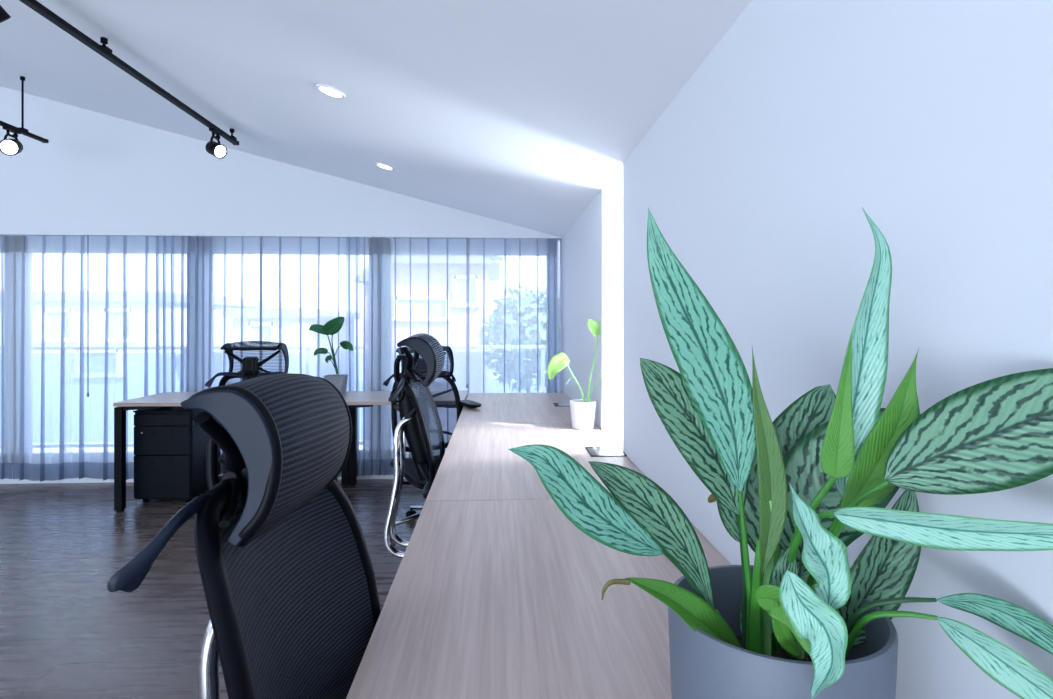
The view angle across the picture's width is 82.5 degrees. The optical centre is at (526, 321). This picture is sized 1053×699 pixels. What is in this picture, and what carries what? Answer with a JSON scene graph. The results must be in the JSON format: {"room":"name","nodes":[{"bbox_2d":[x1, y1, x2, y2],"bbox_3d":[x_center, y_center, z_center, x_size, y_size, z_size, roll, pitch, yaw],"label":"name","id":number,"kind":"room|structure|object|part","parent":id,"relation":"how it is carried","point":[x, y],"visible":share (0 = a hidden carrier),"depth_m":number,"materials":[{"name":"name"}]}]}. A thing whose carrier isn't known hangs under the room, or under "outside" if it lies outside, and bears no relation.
{"room":"open-plan office","nodes":[
{"label":"open-plan office","id":0,"kind":"room"},
{"bbox_2d":[0,479,425,698],"bbox_3d":[-2.877,1.335,0.762,7.126,0.100,8.400,0,0,-3],"label":"floor","id":1,"kind":"structure","parent":0,"point":[64,635],"depth_m":2.86,"materials":[{"name":"brown wood"}]},
{"bbox_2d":[133,406,220,502],"bbox_3d":[-2.570,0.954,4.438,0.403,0.662,0.476,0,0,-3],"label":"base cabinet","id":2,"kind":"object","parent":1,"relation":"on","point":[170,448],"visible":0.86,"depth_m":4.21,"materials":[{"name":"metal"}]},
{"bbox_3d":[-2.559,0.981,4.207,0.134,0.028,0.006,0,0,-3],"label":"handle","id":3,"kind":"part","parent":2,"relation":"part of","materials":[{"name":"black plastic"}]},
{"bbox_3d":[-2.559,0.776,4.207,0.134,0.028,0.006,0,0,-3],"label":"handle","id":4,"kind":"part","parent":2,"relation":"part of","materials":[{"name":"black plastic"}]},
{"bbox_3d":[-2.559,0.691,4.207,0.134,0.028,0.006,0,0,-3],"label":"handle","id":5,"kind":"part","parent":2,"relation":"part of","materials":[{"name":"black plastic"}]},
{"bbox_3d":[-2.560,1.085,4.217,0.383,0.294,0.018,0,0,-3],"label":"drawer","id":6,"kind":"part","parent":2,"relation":"part of","materials":[{"name":"metal"}]},
{"bbox_3d":[-2.560,0.833,4.217,0.383,0.199,0.018,0,0,-3],"label":"drawer","id":7,"kind":"part","parent":2,"relation":"part of","materials":[{"name":"metal"}]},
{"bbox_3d":[-2.560,0.688,4.217,0.383,0.079,0.018,0,0,-3],"label":"drawer","id":8,"kind":"part","parent":2,"relation":"part of","materials":[{"name":"metal"}]},
{"bbox_2d":[0,460,405,483],"bbox_3d":[-3.076,1.210,4.867,6.726,0.150,0.100,0,0,-3],"label":"trim","id":9,"kind":"structure","parent":1,"relation":"on","point":[6,480],"depth_m":4.79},
{"bbox_2d":[113,391,348,511],"bbox_3d":[-2.089,0.915,4.389,1.421,0.740,0.631,0,0,-3],"label":"office desk","id":10,"kind":"object","parent":1,"relation":"on","point":[159,400],"visible":0.48,"depth_m":4.06,"materials":[{"name":"laminate"}]},
{"bbox_3d":[-2.758,0.931,4.072,0.050,0.708,0.050,0,0,-3],"label":"leg","id":11,"kind":"part","parent":10,"relation":"part of","materials":[{"name":"black metal"}]},
{"bbox_2d":[309,317,352,393],"bbox_3d":[-1.472,0.252,4.554,0.335,0.586,0.156,0,0,-3],"label":"potted plant","id":12,"kind":"object","parent":10,"relation":"on","point":[333,326],"visible":0.99,"depth_m":4.52,"materials":[{"name":"green plant"}]},
{"bbox_3d":[-1.475,0.239,4.554,0.086,0.314,0.014,0,0,-3],"label":"stem","id":13,"kind":"part","parent":12,"relation":"part of","materials":[{"name":"green plant"}]},
{"bbox_3d":[-1.453,0.221,4.555,0.055,0.351,0.012,0,0,-3],"label":"stem","id":14,"kind":"part","parent":12,"relation":"part of","materials":[{"name":"green plant"}]},
{"bbox_3d":[-1.446,0.475,4.556,0.156,0.140,0.156,0,0,-3],"label":"pot","id":15,"kind":"part","parent":12,"relation":"part of","materials":[{"name":"white ceramic"}]},
{"bbox_3d":[-1.420,0.931,4.707,0.050,0.708,0.050,0,0,-3],"label":"leg","id":16,"kind":"part","parent":10,"relation":"part of","materials":[{"name":"black metal"}]},
{"bbox_2d":[107,373,380,698],"bbox_3d":[-0.172,0.683,0.932,0.712,1.204,0.665,0,0,10],"label":"office chair","id":17,"kind":"object","parent":1,"relation":"on","point":[287,573],"visible":0.98,"depth_m":0.88,"materials":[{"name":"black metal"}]},
{"bbox_3d":[-0.389,0.197,0.942,0.138,0.227,0.354,0,0,-1],"label":"headrest frame","id":18,"kind":"part","parent":17,"relation":"part of","materials":[{"name":"black plastic"}]},
{"bbox_3d":[-0.372,0.488,0.937,0.168,0.509,0.476,0,0,3],"label":"backrest frame","id":19,"kind":"part","parent":17,"relation":"part of","materials":[{"name":"black plastic"}]},
{"bbox_3d":[-0.361,0.487,0.936,0.142,0.475,0.440,0,0,3],"label":"backrest","id":20,"kind":"part","parent":17,"relation":"part of","materials":[{"name":"black fabric"}]},
{"bbox_2d":[205,341,288,464],"bbox_3d":[-1.670,0.699,3.841,0.672,1.171,0.731,0,0,11],"label":"office chair","id":21,"kind":"object","parent":1,"relation":"on","point":[251,365],"visible":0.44,"depth_m":3.58,"materials":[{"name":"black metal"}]},
{"bbox_3d":[-1.664,0.879,3.909,0.533,0.098,0.522,0,0,-5],"label":"seat frame","id":22,"kind":"part","parent":21,"relation":"part of","materials":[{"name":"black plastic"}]},
{"bbox_3d":[-1.640,0.553,3.629,0.476,0.509,0.168,0,0,-5],"label":"backrest frame","id":23,"kind":"part","parent":21,"relation":"part of","materials":[{"name":"black plastic"}]},
{"bbox_3d":[-1.641,0.229,3.630,0.350,0.207,0.168,0,0,-5],"label":"headrest frame","id":24,"kind":"part","parent":21,"relation":"part of","materials":[{"name":"black plastic"}]},
{"bbox_2d":[335,390,467,485],"bbox_3d":[-0.912,0.915,4.446,0.930,0.740,0.631,0,0,-3],"label":"office desk","id":25,"kind":"object","parent":1,"relation":"on","point":[354,400],"visible":0.28,"depth_m":4.51,"materials":[{"name":"laminate"}]},
{"bbox_3d":[-1.363,0.931,4.710,0.050,0.708,0.050,0,0,-3],"label":"leg","id":26,"kind":"part","parent":25,"relation":"part of","materials":[{"name":"black metal"}]},
{"bbox_2d":[383,333,444,558],"bbox_3d":[-0.250,0.667,2.632,0.725,1.236,0.671,0,0,10],"label":"office chair","id":27,"kind":"object","parent":1,"relation":"on","point":[412,424],"visible":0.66,"depth_m":2.57,"materials":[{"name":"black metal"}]},
{"bbox_3d":[-0.457,0.164,2.611,0.168,0.207,0.350,0,0,-3],"label":"headrest frame","id":28,"kind":"part","parent":27,"relation":"part of","materials":[{"name":"black plastic"}]},
{"bbox_3d":[-0.458,0.488,2.611,0.168,0.509,0.476,0,0,-3],"label":"backrest frame","id":29,"kind":"part","parent":27,"relation":"part of","materials":[{"name":"black plastic"}]},
{"bbox_3d":[-0.447,0.487,2.611,0.142,0.475,0.440,0,0,-3],"label":"backrest","id":30,"kind":"part","parent":27,"relation":"part of","materials":[{"name":"black fabric"}]},
{"bbox_2d":[383,345,481,539],"bbox_3d":[-0.586,0.717,3.736,0.619,1.136,0.758,0,0,-28],"label":"office chair","id":31,"kind":"object","parent":1,"relation":"on","point":[410,472],"visible":0.32,"depth_m":3.92,"materials":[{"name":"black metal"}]},
{"bbox_3d":[-0.537,0.914,3.694,0.533,0.098,0.522,0,0,-28],"label":"seat frame","id":32,"kind":"part","parent":31,"relation":"part of","materials":[{"name":"black plastic"}]},
{"bbox_3d":[-0.686,1.184,3.622,0.273,0.065,0.052,0,0,-28],"label":"leg","id":33,"kind":"part","parent":31,"relation":"part of","materials":[{"name":"silver metal"}]},
{"bbox_3d":[-0.693,0.768,3.647,0.162,0.437,0.054,0,0,-28],"label":"arm post","id":34,"kind":"part","parent":31,"relation":"part of","materials":[{"name":"silver metal"}]},
{"bbox_3d":[-0.535,0.899,3.691,0.504,0.089,0.496,0,0,-28],"label":"seat","id":35,"kind":"part","parent":31,"relation":"part of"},
{"bbox_3d":[-0.655,1.184,3.816,0.052,0.065,0.273,0,0,-45],"label":"leg","id":36,"kind":"part","parent":31,"relation":"part of","materials":[{"name":"silver metal"}]},
{"bbox_3d":[-0.667,0.264,3.942,0.350,0.207,0.168,0,0,-28],"label":"headrest frame","id":37,"kind":"part","parent":31,"relation":"part of","materials":[{"name":"black plastic"}]},
{"bbox_3d":[-0.668,0.588,3.943,0.476,0.509,0.168,0,0,-28],"label":"backrest frame","id":38,"kind":"part","parent":31,"relation":"part of","materials":[{"name":"black plastic"}]},
{"bbox_3d":[-0.663,0.588,3.933,0.440,0.475,0.142,0,0,-28],"label":"backrest","id":39,"kind":"part","parent":31,"relation":"part of","materials":[{"name":"black fabric"}]},
{"bbox_2d":[457,393,571,422],"bbox_3d":[-0.037,0.913,3.933,0.745,0.743,1.377,0,0,-3],"label":"desk","id":40,"kind":"object","parent":1,"relation":"on","point":[495,407],"visible":0.23,"depth_m":3.74,"materials":[{"name":"laminate"}]},
{"bbox_3d":[0.263,0.543,3.947,0.098,0.003,0.132,0,0,-3],"label":"flap lid","id":41,"kind":"part","parent":40,"relation":"part of","materials":[{"name":"metal"}]},
{"bbox_2d":[426,423,644,500],"bbox_3d":[0.030,0.913,2.544,0.745,0.743,1.397,0,0,-3],"label":"desk","id":42,"kind":"object","parent":1,"relation":"on","point":[478,463],"visible":0.35,"depth_m":2.41,"materials":[{"name":"laminate"}]},
{"bbox_2d":[547,319,601,429],"bbox_3d":[0.270,0.264,3.077,0.338,0.559,0.138,0,0,-3],"label":"potted plant","id":43,"kind":"object","parent":42,"relation":"on","point":[582,410],"visible":0.99,"depth_m":3.04,"materials":[{"name":"green plant"}]},
{"bbox_3d":[0.254,0.312,3.070,0.114,0.220,0.014,0,0,-12],"label":"stem","id":44,"kind":"part","parent":43,"relation":"part of","materials":[{"name":"green plant"}]},
{"bbox_3d":[0.290,0.474,3.078,0.138,0.140,0.138,0,0,-3],"label":"pot","id":45,"kind":"part","parent":43,"relation":"part of","materials":[{"name":"white ceramic"}]},
{"bbox_3d":[0.337,0.246,3.080,0.066,0.350,0.012,0,0,-3],"label":"stem","id":46,"kind":"part","parent":43,"relation":"part of","materials":[{"name":"green plant"}]},
{"bbox_3d":[0.356,0.327,3.062,0.095,0.190,0.018,0,0,30],"label":"stem","id":47,"kind":"part","parent":43,"relation":"part of","materials":[{"name":"green plant"}]},
{"bbox_3d":[0.344,0.543,2.519,0.108,0.003,0.162,0,0,-3],"label":"flap lid","id":48,"kind":"part","parent":42,"relation":"part of","materials":[{"name":"metal"}]},
{"bbox_2d":[346,499,730,698],"bbox_3d":[0.098,0.915,1.146,0.745,0.740,1.397,0,0,-3],"label":"desk","id":49,"kind":"object","parent":1,"relation":"on","point":[486,599],"visible":0.59,"depth_m":1.11,"materials":[{"name":"laminate"}]},
{"bbox_2d":[509,207,1052,698],"bbox_3d":[0.286,0.211,0.658,0.558,0.667,0.275,0,0,15],"label":"potted aglaonema","id":50,"kind":"object","parent":49,"relation":"on","point":[798,488],"visible":1,"depth_m":0.62,"materials":[{"name":"plant"}]},
{"bbox_3d":[0.196,0.313,0.667,0.109,0.136,0.013,0,0,-26],"label":"stem","id":51,"kind":"part","parent":50,"relation":"part of","materials":[{"name":"green plant"}]},
{"bbox_3d":[0.254,0.306,0.704,0.008,0.168,0.031,0,0,30],"label":"stem","id":52,"kind":"part","parent":50,"relation":"part of","materials":[{"name":"green plant"}]},
{"bbox_3d":[0.254,0.291,0.689,0.011,0.200,0.043,0,0,33],"label":"stem","id":53,"kind":"part","parent":50,"relation":"part of","materials":[{"name":"green plant"}]},
{"bbox_3d":[0.258,0.309,0.671,0.017,0.144,0.043,0,0,19],"label":"stem","id":54,"kind":"part","parent":50,"relation":"part of","materials":[{"name":"green plant"}]},
{"bbox_3d":[0.271,0.290,0.677,0.015,0.193,0.051,0,0,13],"label":"stem","id":55,"kind":"part","parent":50,"relation":"part of","materials":[{"name":"green plant"}]},
{"bbox_3d":[0.302,0.310,0.721,0.019,0.185,0.018,0,0,-3],"label":"stem","id":56,"kind":"part","parent":50,"relation":"part of","materials":[{"name":"green plant"}]},
{"bbox_2d":[668,565,897,698],"bbox_3d":[0.281,0.433,0.679,0.237,0.223,0.237,0,0,-3],"label":"pot","id":57,"kind":"object","parent":50,"relation":"attached to","point":[729,647],"depth_m":0.63,"materials":[{"name":"ceramic"}]},
{"bbox_3d":[0.280,0.310,0.604,0.017,0.102,0.094,0,0,14],"label":"stem","id":58,"kind":"part","parent":50,"relation":"part of","materials":[{"name":"green plant"}]},
{"bbox_3d":[0.286,0.269,0.623,0.026,0.183,0.118,0,0,8],"label":"stem","id":59,"kind":"part","parent":50,"relation":"part of","materials":[{"name":"green plant"}]},
{"bbox_3d":[0.301,0.277,0.666,0.040,0.245,0.108,0,0,-3],"label":"stem","id":60,"kind":"part","parent":50,"relation":"part of","materials":[{"name":"green plant"}]},
{"bbox_3d":[0.318,0.294,0.662,0.014,0.200,0.097,0,0,-3],"label":"stem","id":61,"kind":"part","parent":50,"relation":"part of","materials":[{"name":"green plant"}]},
{"bbox_3d":[0.318,0.262,0.624,0.026,0.219,0.112,0,0,-21],"label":"stem","id":62,"kind":"part","parent":50,"relation":"part of","materials":[{"name":"green plant"}]},
{"bbox_3d":[0.375,0.336,0.631,0.018,0.084,0.096,0,0,-42],"label":"stem","id":63,"kind":"part","parent":50,"relation":"part of","materials":[{"name":"green plant"}]},
{"bbox_3d":[0.379,0.332,0.643,0.099,0.092,0.024,0,0,38],"label":"stem","id":64,"kind":"part","parent":50,"relation":"part of","materials":[{"name":"green plant"}]},
{"bbox_2d":[0,86,561,238],"bbox_3d":[-3.046,-1.582,4.769,6.776,1.804,0.120,0,0,-3],"label":"wall","id":65,"kind":"structure","parent":0,"point":[97,174],"depth_m":4.72,"materials":[{"name":"paint"}]},
{"bbox_2d":[12,271,13,463],"bbox_3d":[-5.264,0.215,4.761,2.374,1.860,0.050,0,0,-3],"label":"window","id":66,"kind":"structure","parent":65,"relation":"in","point":[13,271],"depth_m":4.79,"materials":[{"name":"metal"}]},
{"bbox_3d":[-3.070,-0.718,4.762,6.706,0.012,0.050,0,0,-3],"label":"rail","id":67,"kind":"object","parent":65,"relation":"attached to","visible":0},
{"bbox_2d":[0,235,13,478],"bbox_3d":[-4.291,0.271,4.686,0.519,1.958,0.066,0,0,-3],"label":"curtain","id":68,"kind":"object","parent":67,"relation":"hanging from","point":[6,242],"visible":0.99,"depth_m":4.71,"materials":[{"name":"white fabric"}]},
{"bbox_2d":[12,235,155,481],"bbox_3d":[-3.481,0.271,4.714,1.102,1.958,0.089,0,0,-3],"label":"curtain","id":69,"kind":"object","parent":67,"relation":"hanging from","point":[85,306],"visible":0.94,"depth_m":4.74,"materials":[{"name":"white fabric"}]},
{"bbox_3d":[-3.421,-0.045,4.680,0.016,1.260,0.015,0,0,-3],"label":"cord","id":70,"kind":"part","parent":69,"relation":"part of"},
{"bbox_2d":[156,236,175,393],"bbox_3d":[-2.858,0.267,4.740,0.156,1.950,0.037,0,0,-3],"label":"curtain","id":71,"kind":"object","parent":67,"relation":"hanging from","point":[165,245],"visible":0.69,"depth_m":4.75,"materials":[{"name":"white fabric"}]},
{"bbox_2d":[176,236,186,391],"bbox_3d":[-2.745,0.271,4.778,0.080,1.957,0.067,0,0,37],"label":"curtain","id":72,"kind":"object","parent":67,"relation":"hanging from","point":[181,242],"visible":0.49,"depth_m":4.78,"materials":[{"name":"white fabric"}]},
{"bbox_2d":[186,236,213,391],"bbox_3d":[-2.591,0.271,4.754,0.210,1.958,0.038,0,0,-3],"label":"curtain","id":73,"kind":"object","parent":67,"relation":"hanging from","point":[200,249],"visible":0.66,"depth_m":4.77,"materials":[{"name":"grey fabric"}]},
{"bbox_2d":[214,237,345,477],"bbox_3d":[-1.968,0.271,4.787,1.057,1.958,0.088,0,0,-3],"label":"curtain","id":74,"kind":"object","parent":67,"relation":"hanging from","point":[272,289],"visible":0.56,"depth_m":4.82,"materials":[{"name":"white fabric"}]},
{"bbox_3d":[-2.099,-0.045,4.744,0.016,1.260,0.015,0,0,-3],"label":"cord","id":75,"kind":"part","parent":74,"relation":"part of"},
{"bbox_2d":[346,237,359,476],"bbox_3d":[-1.395,0.270,4.811,0.111,1.955,0.037,0,0,-3],"label":"curtain","id":76,"kind":"object","parent":67,"relation":"hanging from","point":[352,243],"visible":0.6,"depth_m":4.83,"materials":[{"name":"white fabric"}]},
{"bbox_2d":[361,237,385,475],"bbox_3d":[-1.232,0.264,4.819,0.199,1.944,0.039,0,0,-3],"label":"curtain","id":77,"kind":"object","parent":67,"relation":"hanging from","point":[373,250],"visible":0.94,"depth_m":4.83,"materials":[{"name":"grey fabric"}]},
{"bbox_2d":[386,238,545,474],"bbox_3d":[-0.483,0.271,4.858,1.340,1.958,0.086,0,0,-3],"label":"curtain","id":78,"kind":"object","parent":67,"relation":"hanging from","point":[484,300],"visible":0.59,"depth_m":4.89,"materials":[{"name":"white fabric"}]},
{"bbox_2d":[546,238,561,392],"bbox_3d":[0.225,0.271,4.889,0.124,1.958,0.036,0,0,-3],"label":"curtain","id":79,"kind":"object","parent":67,"relation":"hanging from","point":[553,246],"visible":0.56,"depth_m":4.90,"materials":[{"name":"grey fabric"}]},
{"bbox_2d":[0,0,751,237],"bbox_3d":[-2.554,-1.511,0.803,7.576,2.082,8.250,0,0,-3],"label":"ceiling","id":80,"kind":"structure","parent":0,"point":[515,112],"depth_m":2.38,"materials":[{"name":"paint"}]},
{"bbox_2d":[0,76,48,142],"bbox_3d":[-3.314,-1.455,2.543,0.040,0.383,3.400,0,0,-3],"label":"ceiling track","id":81,"kind":"object","parent":80,"relation":"hanging from","point":[21,129],"visible":1,"depth_m":4.03,"materials":[{"name":"black metal"}]},
{"bbox_2d":[0,127,22,155],"bbox_3d":[-3.378,-1.174,3.939,0.106,0.183,0.142,0,0,-24],"label":"track spotlight","id":82,"kind":"object","parent":81,"relation":"attached to","point":[10,147],"visible":1,"depth_m":3.90,"materials":[{"name":"black metal"}]},
{"bbox_3d":[-3.386,-1.462,4.031,0.040,0.370,0.050,0,0,-3],"label":"stem","id":83,"kind":"part","parent":81,"relation":"part of","materials":[{"name":"black metal"}]},
{"bbox_3d":[-3.314,-1.276,2.538,0.036,0.022,3.390,0,0,-3],"label":"rail","id":84,"kind":"part","parent":81,"relation":"part of","materials":[{"name":"black metal"}]},
{"bbox_2d":[19,0,238,144],"bbox_3d":[-1.815,-1.224,1.464,0.040,0.086,5.100,0,0,-3],"label":"ceiling track","id":85,"kind":"object","parent":80,"relation":"attached to","point":[103,50],"visible":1,"depth_m":2.71,"materials":[{"name":"black metal"}]},
{"bbox_2d":[0,5,10,22],"bbox_3d":[-1.838,-1.087,2.032,0.100,0.190,0.142,0,0,25],"label":"track spotlight","id":86,"kind":"object","parent":85,"relation":"attached to","point":[4,15],"visible":1,"depth_m":2.04,"materials":[{"name":"black metal"}]},
{"bbox_3d":[-1.872,-1.226,2.660,0.040,0.064,0.050,0,0,-3],"label":"stem","id":87,"kind":"part","parent":85,"relation":"part of","materials":[{"name":"black metal"}]},
{"bbox_2d":[205,128,226,158],"bbox_3d":[-1.920,-1.095,3.709,0.123,0.175,0.104,0,0,37],"label":"track spotlight","id":88,"kind":"object","parent":85,"relation":"attached to","point":[218,150],"visible":1,"depth_m":3.68,"materials":[{"name":"black metal"}]},
{"bbox_3d":[-1.934,-1.230,3.941,0.040,0.073,0.050,0,0,-3],"label":"stem","id":89,"kind":"part","parent":85,"relation":"part of","materials":[{"name":"black metal"}]},
{"bbox_2d":[316,84,345,98],"bbox_3d":[-0.839,-0.990,2.575,0.122,0.041,0.124,0,0,-3],"label":"recessed light","id":90,"kind":"object","parent":80,"relation":"in","point":[330,91],"visible":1,"depth_m":2.57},
{"bbox_2d":[375,162,393,169],"bbox_3d":[-0.910,-1.002,3.859,0.122,0.041,0.124,0,0,-3],"label":"recessed light","id":91,"kind":"object","parent":80,"relation":"in","point":[381,165],"visible":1,"depth_m":3.85,"materials":[{"name":"white"}]},
{"bbox_2d":[562,189,622,431],"bbox_3d":[0.681,0.235,4.061,0.700,2.100,2.054,0,0,-3],"label":"wall pier","id":92,"kind":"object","parent":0,"point":[592,248],"visible":0.14,"depth_m":3.13,"materials":[{"name":"paint"}]},
{"bbox_2d":[623,0,1052,698],"bbox_3d":[0.642,0.235,-0.322,0.200,2.100,5.695,0,0,-3],"label":"wall","id":93,"kind":"structure","parent":0,"point":[932,118],"depth_m":0.82,"materials":[{"name":"paint"}]},
{"bbox_2d":[604,432,622,450],"bbox_3d":[0.742,0.925,2.785,0.700,0.740,0.501,0,0,-3],"label":"trim","id":94,"kind":"structure","parent":93,"relation":"attached to","point":[616,437],"depth_m":2.88,"materials":[{"name":"white paint"}]},
{"label":"outside","id":95,"kind":"structure","parent":0,"visible":0},
{"bbox_2d":[360,381,360,448],"bbox_3d":[-1.448,7.385,29.965,120.000,0.200,90.000,0,0,-3],"label":"ground","id":96,"kind":"structure","parent":95,"point":[360,381],"depth_m":43.93,"materials":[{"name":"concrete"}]}
]}

